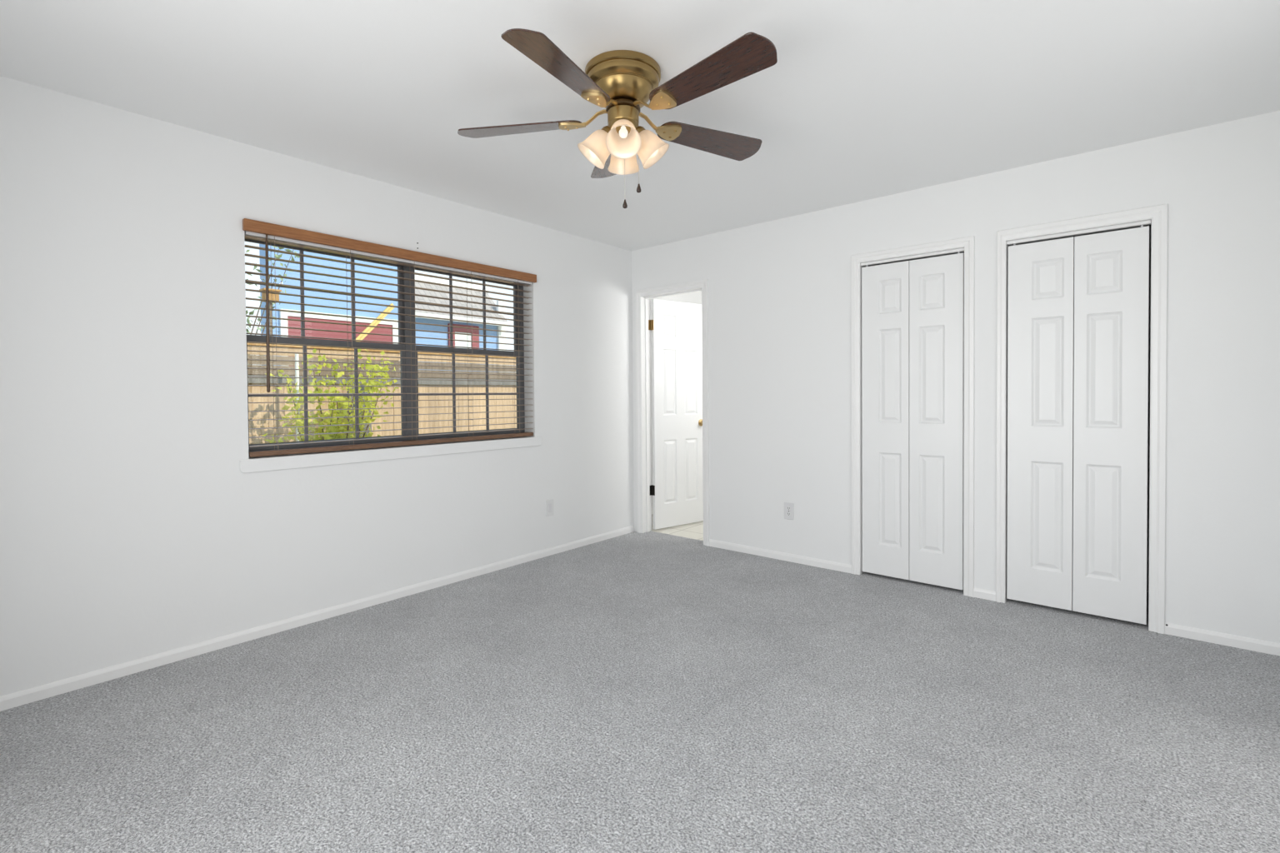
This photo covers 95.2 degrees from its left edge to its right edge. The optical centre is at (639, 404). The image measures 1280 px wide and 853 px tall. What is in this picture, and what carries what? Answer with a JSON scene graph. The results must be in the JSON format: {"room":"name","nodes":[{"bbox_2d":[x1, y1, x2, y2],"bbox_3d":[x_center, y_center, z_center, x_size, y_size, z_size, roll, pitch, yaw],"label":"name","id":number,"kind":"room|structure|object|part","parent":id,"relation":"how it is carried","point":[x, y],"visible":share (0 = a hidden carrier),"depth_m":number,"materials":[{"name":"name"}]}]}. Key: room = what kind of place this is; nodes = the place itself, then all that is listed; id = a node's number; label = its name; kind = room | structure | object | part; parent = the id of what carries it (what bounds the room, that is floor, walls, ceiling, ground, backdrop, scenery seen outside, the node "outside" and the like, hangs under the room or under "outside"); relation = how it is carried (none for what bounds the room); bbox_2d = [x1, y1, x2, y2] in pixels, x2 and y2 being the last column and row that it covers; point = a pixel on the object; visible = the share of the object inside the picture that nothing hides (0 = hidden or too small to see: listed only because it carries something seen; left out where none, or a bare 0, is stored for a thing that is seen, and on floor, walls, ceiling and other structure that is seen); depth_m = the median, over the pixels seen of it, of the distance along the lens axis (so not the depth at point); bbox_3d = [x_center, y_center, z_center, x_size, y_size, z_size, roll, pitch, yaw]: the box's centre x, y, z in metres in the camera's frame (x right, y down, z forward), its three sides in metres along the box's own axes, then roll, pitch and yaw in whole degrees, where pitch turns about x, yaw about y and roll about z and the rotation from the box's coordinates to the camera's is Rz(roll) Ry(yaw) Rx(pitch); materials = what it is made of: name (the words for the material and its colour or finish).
{"room":"empty bedroom","nodes":[
{"label":"empty bedroom","id":0,"kind":"room"},
{"bbox_2d":[0,75,634,696],"bbox_3d":[-1.581,-0.067,3.411,0.160,2.440,4.520,0,1,40],"label":"wall","id":1,"kind":"structure","parent":0,"point":[132,527],"depth_m":2.71,"materials":[{"name":"white paint"}]},
{"bbox_2d":[0,525,634,711],"bbox_3d":[-1.472,1.126,3.416,0.012,0.053,4.386,0,1,40],"label":"baseboard","id":2,"kind":"structure","parent":1,"relation":"attached to","point":[37,693],"depth_m":2.90,"materials":[{"name":"white wood"}]},
{"bbox_2d":[244,238,524,451],"bbox_3d":[-1.455,-0.326,3.643,0.046,1.162,1.800,0,1,40],"label":"window","id":3,"kind":"structure","parent":1,"relation":"in","point":[520,397],"depth_m":3.62,"materials":[{"name":"brown metal"}]},
{"bbox_3d":[-1.759,-0.599,3.300,0.019,0.530,0.866,0,1,40],"label":"sash","id":4,"kind":"part","parent":3,"relation":"part of","materials":[{"name":"brown metal"}]},
{"bbox_3d":[-1.738,-0.064,3.294,0.022,0.594,0.866,0,1,40],"label":"sash","id":5,"kind":"part","parent":3,"relation":"part of","materials":[{"name":"brown metal"}]},
{"bbox_2d":[242,218,536,457],"bbox_3d":[-1.362,-0.337,3.566,0.089,1.168,1.822,0,1,40],"label":"window blind","id":6,"kind":"object","parent":3,"relation":"attached to","point":[267,232],"visible":0.95,"depth_m":3.35,"materials":[{"name":"brown wood"}]},
{"bbox_3d":[-1.871,-0.310,2.989,0.056,1.095,0.002,0,1,40],"label":"ladder cord","id":7,"kind":"part","parent":6,"relation":"part of","materials":[{"name":"fabric"}]},
{"bbox_3d":[-1.628,-0.317,3.276,0.056,1.095,0.002,0,1,40],"label":"ladder cord","id":8,"kind":"part","parent":6,"relation":"part of","materials":[{"name":"fabric"}]},
{"bbox_3d":[-1.379,-0.875,3.567,0.054,0.046,1.787,0,1,40],"label":"head rail","id":9,"kind":"part","parent":6,"relation":"part of","materials":[{"name":"brown wood"}]},
{"bbox_3d":[-1.371,0.234,3.584,0.052,0.026,1.787,0,1,40],"label":"rail","id":10,"kind":"part","parent":6,"relation":"part of","materials":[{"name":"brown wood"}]},
{"bbox_3d":[-1.384,-0.324,3.565,0.056,1.095,0.002,0,1,40],"label":"ladder cord","id":11,"kind":"part","parent":6,"relation":"part of","materials":[{"name":"fabric"}]},
{"bbox_3d":[-1.127,-0.331,3.870,0.056,1.095,0.002,0,1,40],"label":"ladder cord","id":12,"kind":"part","parent":6,"relation":"part of","materials":[{"name":"fabric"}]},
{"bbox_3d":[-0.880,-0.338,4.162,0.056,1.095,0.002,0,1,40],"label":"ladder cord","id":13,"kind":"part","parent":6,"relation":"part of","materials":[{"name":"fabric"}]},
{"bbox_3d":[-1.175,-0.615,3.992,0.019,0.530,0.828,0,1,40],"label":"sash","id":14,"kind":"part","parent":3,"relation":"part of","materials":[{"name":"brown metal"}]},
{"bbox_3d":[-1.153,-0.080,3.987,0.022,0.594,0.828,0,1,40],"label":"sash","id":15,"kind":"part","parent":3,"relation":"part of","materials":[{"name":"brown metal"}]},
{"bbox_2d":[239,436,542,473],"bbox_3d":[-1.336,0.289,3.571,0.012,0.067,1.902,0,1,40],"label":"trim","id":16,"kind":"structure","parent":1,"relation":"attached to","point":[248,466],"depth_m":3.35,"materials":[{"name":"white paint"}]},
{"bbox_2d":[545,499,554,516],"bbox_3d":[-0.673,0.775,4.363,0.008,0.120,0.076,0,1,40],"label":"switch plate","id":17,"kind":"object","parent":1,"relation":"attached to","point":[549,503],"visible":1,"depth_m":4.36,"materials":[{"name":"white plastic"}]},
{"bbox_2d":[0,514,1279,852],"bbox_3d":[0.663,1.200,3.150,4.520,0.120,6.970,0,1,40],"label":"floor","id":18,"kind":"structure","parent":0,"point":[651,692],"depth_m":2.09,"materials":[{"name":"grey carpet"}]},
{"bbox_2d":[0,0,1279,250],"bbox_3d":[0.643,-1.380,3.106,4.520,0.160,6.970,0,1,40],"label":"ceiling","id":19,"kind":"structure","parent":0,"point":[862,100],"depth_m":2.34,"materials":[{"name":"white paint"}]},
{"bbox_2d":[457,28,777,208],"bbox_3d":[-0.037,-1.017,2.217,1.245,0.524,1.282,0,1,40],"label":"ceiling fan","id":20,"kind":"object","parent":19,"relation":"hanging from","point":[622,82],"visible":1,"depth_m":2.15,"materials":[{"name":"brown wood"}]},
{"bbox_3d":[-0.475,-1.089,2.310,0.506,0.038,0.149,-1,1,8],"label":"blade","id":21,"kind":"part","parent":20,"relation":"part of","materials":[{"name":"brown wood"}]},
{"bbox_3d":[-0.245,-1.074,1.878,0.149,0.038,0.506,0,3,26],"label":"blade","id":22,"kind":"part","parent":20,"relation":"part of","materials":[{"name":"brown wood"}]},
{"bbox_3d":[-0.157,-0.996,2.250,0.130,0.107,0.130,39,0,-2],"label":"lamp shade","id":23,"kind":"part","parent":20,"relation":"part of","materials":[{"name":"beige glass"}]},
{"bbox_3d":[-0.133,-1.118,2.659,0.149,0.038,0.506,0,3,-9],"label":"blade","id":24,"kind":"part","parent":20,"relation":"part of","materials":[{"name":"brown wood"}]},
{"bbox_2d":[600,125,610,133],"bbox_3d":[-0.117,-1.046,2.250,0.064,0.030,0.064,39,0,-2],"label":"socket","id":25,"kind":"object","parent":20,"relation":"attached to","point":[605,129],"depth_m":2.22,"materials":[{"name":"gold metal"}]},
{"bbox_2d":[615,118,630,134],"bbox_3d":[-0.063,-1.045,2.198,0.064,0.030,0.064,0,-38,-1],"label":"socket","id":26,"kind":"object","parent":20,"relation":"attached to","point":[617,128],"depth_m":2.19,"materials":[{"name":"gold metal"}]},
{"bbox_3d":[-0.066,-0.998,2.345,0.130,0.107,0.130,0,40,-1],"label":"lamp shade","id":27,"kind":"part","parent":20,"relation":"part of","materials":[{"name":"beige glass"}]},
{"bbox_3d":[-0.061,-0.995,2.159,0.130,0.107,0.130,0,-38,-1],"label":"lamp shade","id":28,"kind":"part","parent":20,"relation":"part of","materials":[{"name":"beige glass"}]},
{"bbox_3d":[-0.062,-1.012,2.173,0.034,0.057,0.034,0,-38,-1],"label":"light bulb","id":29,"kind":"part","parent":20,"relation":"part of","materials":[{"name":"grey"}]},
{"bbox_3d":[-0.059,-0.902,2.254,0.002,0.230,0.002,0,1,40],"label":"pull chain","id":30,"kind":"part","parent":20,"relation":"part of","materials":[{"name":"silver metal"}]},
{"bbox_3d":[-0.005,-0.953,2.253,0.002,0.210,0.002,0,1,40],"label":"pull chain","id":31,"kind":"part","parent":20,"relation":"part of","materials":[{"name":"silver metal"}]},
{"bbox_2d":[635,125,645,133],"bbox_3d":[-0.011,-1.046,2.253,0.064,0.030,0.064,-39,2,0],"label":"socket","id":32,"kind":"object","parent":20,"relation":"attached to","point":[640,129],"depth_m":2.22,"materials":[{"name":"gold metal"}]},
{"bbox_3d":[0.029,-0.997,2.254,0.130,0.107,0.130,-39,2,0],"label":"lamp shade","id":33,"kind":"part","parent":20,"relation":"part of","materials":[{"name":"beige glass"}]},
{"bbox_3d":[0.295,-1.108,2.457,0.506,0.038,0.149,-2,0,-30],"label":"blade","id":34,"kind":"part","parent":20,"relation":"part of","materials":[{"name":"brown wood"}]},
{"bbox_3d":[0.226,-1.096,1.954,0.149,0.038,0.506,0,0,-44],"label":"blade","id":35,"kind":"part","parent":20,"relation":"part of","materials":[{"name":"brown wood"}]},
{"bbox_2d":[650,291,701,514],"bbox_3d":[0.468,-0.133,6.319,0.120,2.440,2.330,0,1,40],"label":"wall","id":36,"kind":"structure","parent":0,"point":[692,297],"depth_m":6.09,"materials":[{"name":"white paint"}]},
{"bbox_2d":[631,110,1279,643],"bbox_3d":[1.470,-0.099,3.871,4.230,2.440,0.120,0,1,40],"label":"wall","id":37,"kind":"structure","parent":0,"point":[780,290],"depth_m":3.20,"materials":[{"name":"white paint"}]},
{"bbox_2d":[641,288,701,533],"bbox_3d":[0.298,0.088,4.865,0.663,2.051,0.120,0,1,40],"label":"trim","id":38,"kind":"structure","parent":37,"relation":"attached to","point":[646,333],"depth_m":5.05,"materials":[{"name":"white wood"}]},
{"bbox_2d":[635,279,709,546],"bbox_3d":[0.253,0.070,4.812,0.739,2.089,0.017,0,1,40],"label":"trim","id":39,"kind":"structure","parent":37,"relation":"attached to","point":[703,284],"depth_m":4.65,"materials":[{"name":"white wood"}]},
{"bbox_2d":[648,299,703,529],"bbox_3d":[0.360,0.088,5.242,0.648,2.010,0.106,-1,1,-36],"label":"door","id":40,"kind":"structure","parent":37,"relation":"in","point":[677,489],"depth_m":5.24,"materials":[{"name":"white paint"}]},
{"bbox_3d":[0.584,0.172,5.383,0.064,0.064,0.066,-1,1,-36],"label":"knob","id":41,"kind":"part","parent":40,"relation":"part of","materials":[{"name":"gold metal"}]},
{"bbox_2d":[709,539,851,573],"bbox_3d":[0.975,1.093,4.231,1.125,0.053,0.012,0,1,40],"label":"baseboard","id":42,"kind":"structure","parent":37,"relation":"attached to","point":[838,567],"depth_m":4.18,"materials":[{"name":"white wood"}]},
{"bbox_2d":[784,502,794,519],"bbox_3d":[1.059,0.762,4.154,0.074,0.120,0.009,0,1,40],"label":"wall outlet","id":43,"kind":"object","parent":37,"relation":"attached to","point":[788,507],"visible":1,"depth_m":4.15,"materials":[{"name":"white plastic"}]},
{"bbox_2d":[860,248,964,589],"bbox_3d":[1.691,0.092,3.647,0.603,2.022,0.032,0,1,40],"label":"door","id":44,"kind":"structure","parent":37,"relation":"in","point":[912,312],"depth_m":3.62,"materials":[{"name":"white paint"}]},
{"bbox_2d":[850,235,974,597],"bbox_3d":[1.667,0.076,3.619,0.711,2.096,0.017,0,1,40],"label":"trim","id":45,"kind":"structure","parent":37,"relation":"attached to","point":[968,243],"depth_m":3.43,"materials":[{"name":"white wood"}]},
{"bbox_2d":[973,587,995,601],"bbox_3d":[1.992,1.099,3.373,0.114,0.053,0.012,0,1,40],"label":"baseboard","id":46,"kind":"structure","parent":37,"relation":"attached to","point":[977,592],"depth_m":3.37,"materials":[{"name":"white wood"}]},
{"bbox_2d":[1006,220,1150,624],"bbox_3d":[2.317,0.096,3.119,0.611,2.022,0.032,0,1,40],"label":"door","id":47,"kind":"structure","parent":37,"relation":"in","point":[1084,432],"depth_m":3.09,"materials":[{"name":"white paint"}]},
{"bbox_2d":[995,203,1168,634],"bbox_3d":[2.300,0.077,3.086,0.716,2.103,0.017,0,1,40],"label":"trim","id":48,"kind":"structure","parent":37,"relation":"attached to","point":[1158,214],"depth_m":2.89,"materials":[{"name":"white wood"}]},
{"bbox_2d":[1165,622,1279,655],"bbox_3d":[2.772,1.104,2.714,0.496,0.053,0.012,0,1,40],"label":"baseboard","id":49,"kind":"structure","parent":37,"relation":"attached to","point":[1264,647],"depth_m":2.74,"materials":[{"name":"white wood"}]},
{"bbox_2d":[880,225,1150,592],"bbox_3d":[2.707,-0.107,3.770,2.210,2.440,0.120,0,1,40],"label":"wall","id":50,"kind":"structure","parent":0,"point":[1145,225],"depth_m":3.45,"materials":[{"name":"white paint"}]},
{"label":"outside","id":51,"kind":"structure","parent":0,"visible":0},
{"bbox_3d":[-12.172,1.272,21.882,39.840,0.200,70.000,0,1,40],"label":"ground","id":52,"kind":"structure","parent":51,"visible":0},
{"bbox_2d":[259,288,281,365],"bbox_3d":[-4.263,0.022,6.776,0.160,2.690,0.180,0,1,40],"label":"street lamp","id":53,"kind":"object","parent":52,"relation":"on","point":[272,297],"visible":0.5,"depth_m":6.74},
{"bbox_3d":[-4.274,-1.313,6.753,0.160,0.020,0.180,0,1,40],"label":"box lid","id":54,"kind":"part","parent":53,"relation":"part of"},
{"bbox_3d":[-4.263,0.092,6.777,0.024,2.550,0.024,0,1,40],"label":"post","id":55,"kind":"part","parent":53,"relation":"part of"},
{"bbox_2d":[245,245,299,364],"bbox_3d":[-4.922,-0.855,7.210,1.289,4.445,1.931,0,1,40],"label":"tree","id":56,"kind":"object","parent":52,"relation":"on","point":[277,256],"visible":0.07,"depth_m":7.55,"materials":[{"name":"green plant"}]},
{"bbox_3d":[-4.978,-0.709,7.225,0.787,4.154,1.554,0,1,40],"label":"stem","id":57,"kind":"part","parent":56,"relation":"part of","materials":[{"name":"brown"}]},
{"bbox_2d":[295,354,299,441],"bbox_3d":[-3.364,0.442,5.752,0.034,1.870,0.034,0,1,40],"label":"pole","id":58,"kind":"object","parent":52,"relation":"on","point":[297,356],"visible":0.16,"depth_m":5.73,"materials":[{"name":"white"}]},
{"bbox_2d":[261,348,400,443],"bbox_3d":[-2.910,0.412,5.729,0.672,1.932,1.356,0,1,40],"label":"leafy shrub","id":59,"kind":"object","parent":52,"relation":"on","point":[299,422],"visible":0.37,"depth_m":5.62,"materials":[{"name":"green plant"}]},
{"bbox_3d":[-2.935,0.491,5.718,0.350,1.774,1.044,0,1,40],"label":"stem","id":60,"kind":"part","parent":59,"relation":"part of","materials":[{"name":"brown"}]},
{"bbox_2d":[347,385,371,438],"bbox_3d":[-3.028,0.580,6.322,0.040,1.570,0.240,0,1,40],"label":"board","id":61,"kind":"object","parent":52,"relation":"on","point":[362,387],"visible":0.02,"depth_m":6.32,"materials":[{"name":"grey wood"}]},
{"bbox_2d":[326,303,394,367],"bbox_3d":[-6.114,-0.401,10.997,0.058,3.499,3.786,0,1,25],"label":"board","id":62,"kind":"object","parent":52,"relation":"on","point":[388,309],"visible":0.25,"depth_m":12.20,"materials":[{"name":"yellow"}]},
{"bbox_2d":[247,343,516,444],"bbox_3d":[-2.698,0.341,6.978,0.155,2.020,6.276,0,1,40],"label":"wooden fence","id":63,"kind":"object","parent":52,"relation":"on","point":[253,347],"visible":0.1,"depth_m":6.75,"materials":[{"name":"beige wood"}]},
{"bbox_3d":[-2.682,-0.270,6.900,0.035,0.075,6.200,0,1,40],"label":"fence rail","id":64,"kind":"part","parent":63,"relation":"part of","materials":[{"name":"beige wood"}]},
{"bbox_2d":[259,244,509,372],"bbox_3d":[-6.607,-1.666,14.158,4.280,5.850,5.360,0,1,40],"label":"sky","id":65,"kind":"structure","parent":52,"relation":"on","point":[278,314],"depth_m":12.29,"materials":[{"name":"blue"}]},
{"bbox_3d":[-6.003,-0.263,11.954,0.060,3.110,2.400,0,1,40],"label":"panel trim","id":66,"kind":"part","parent":65,"relation":"part of","materials":[{"name":"red"}]},
{"bbox_3d":[-6.042,-0.202,11.923,0.040,2.990,2.060,0,1,40],"label":"garage panel","id":67,"kind":"part","parent":65,"relation":"part of","materials":[{"name":"red paint"}]}
]}

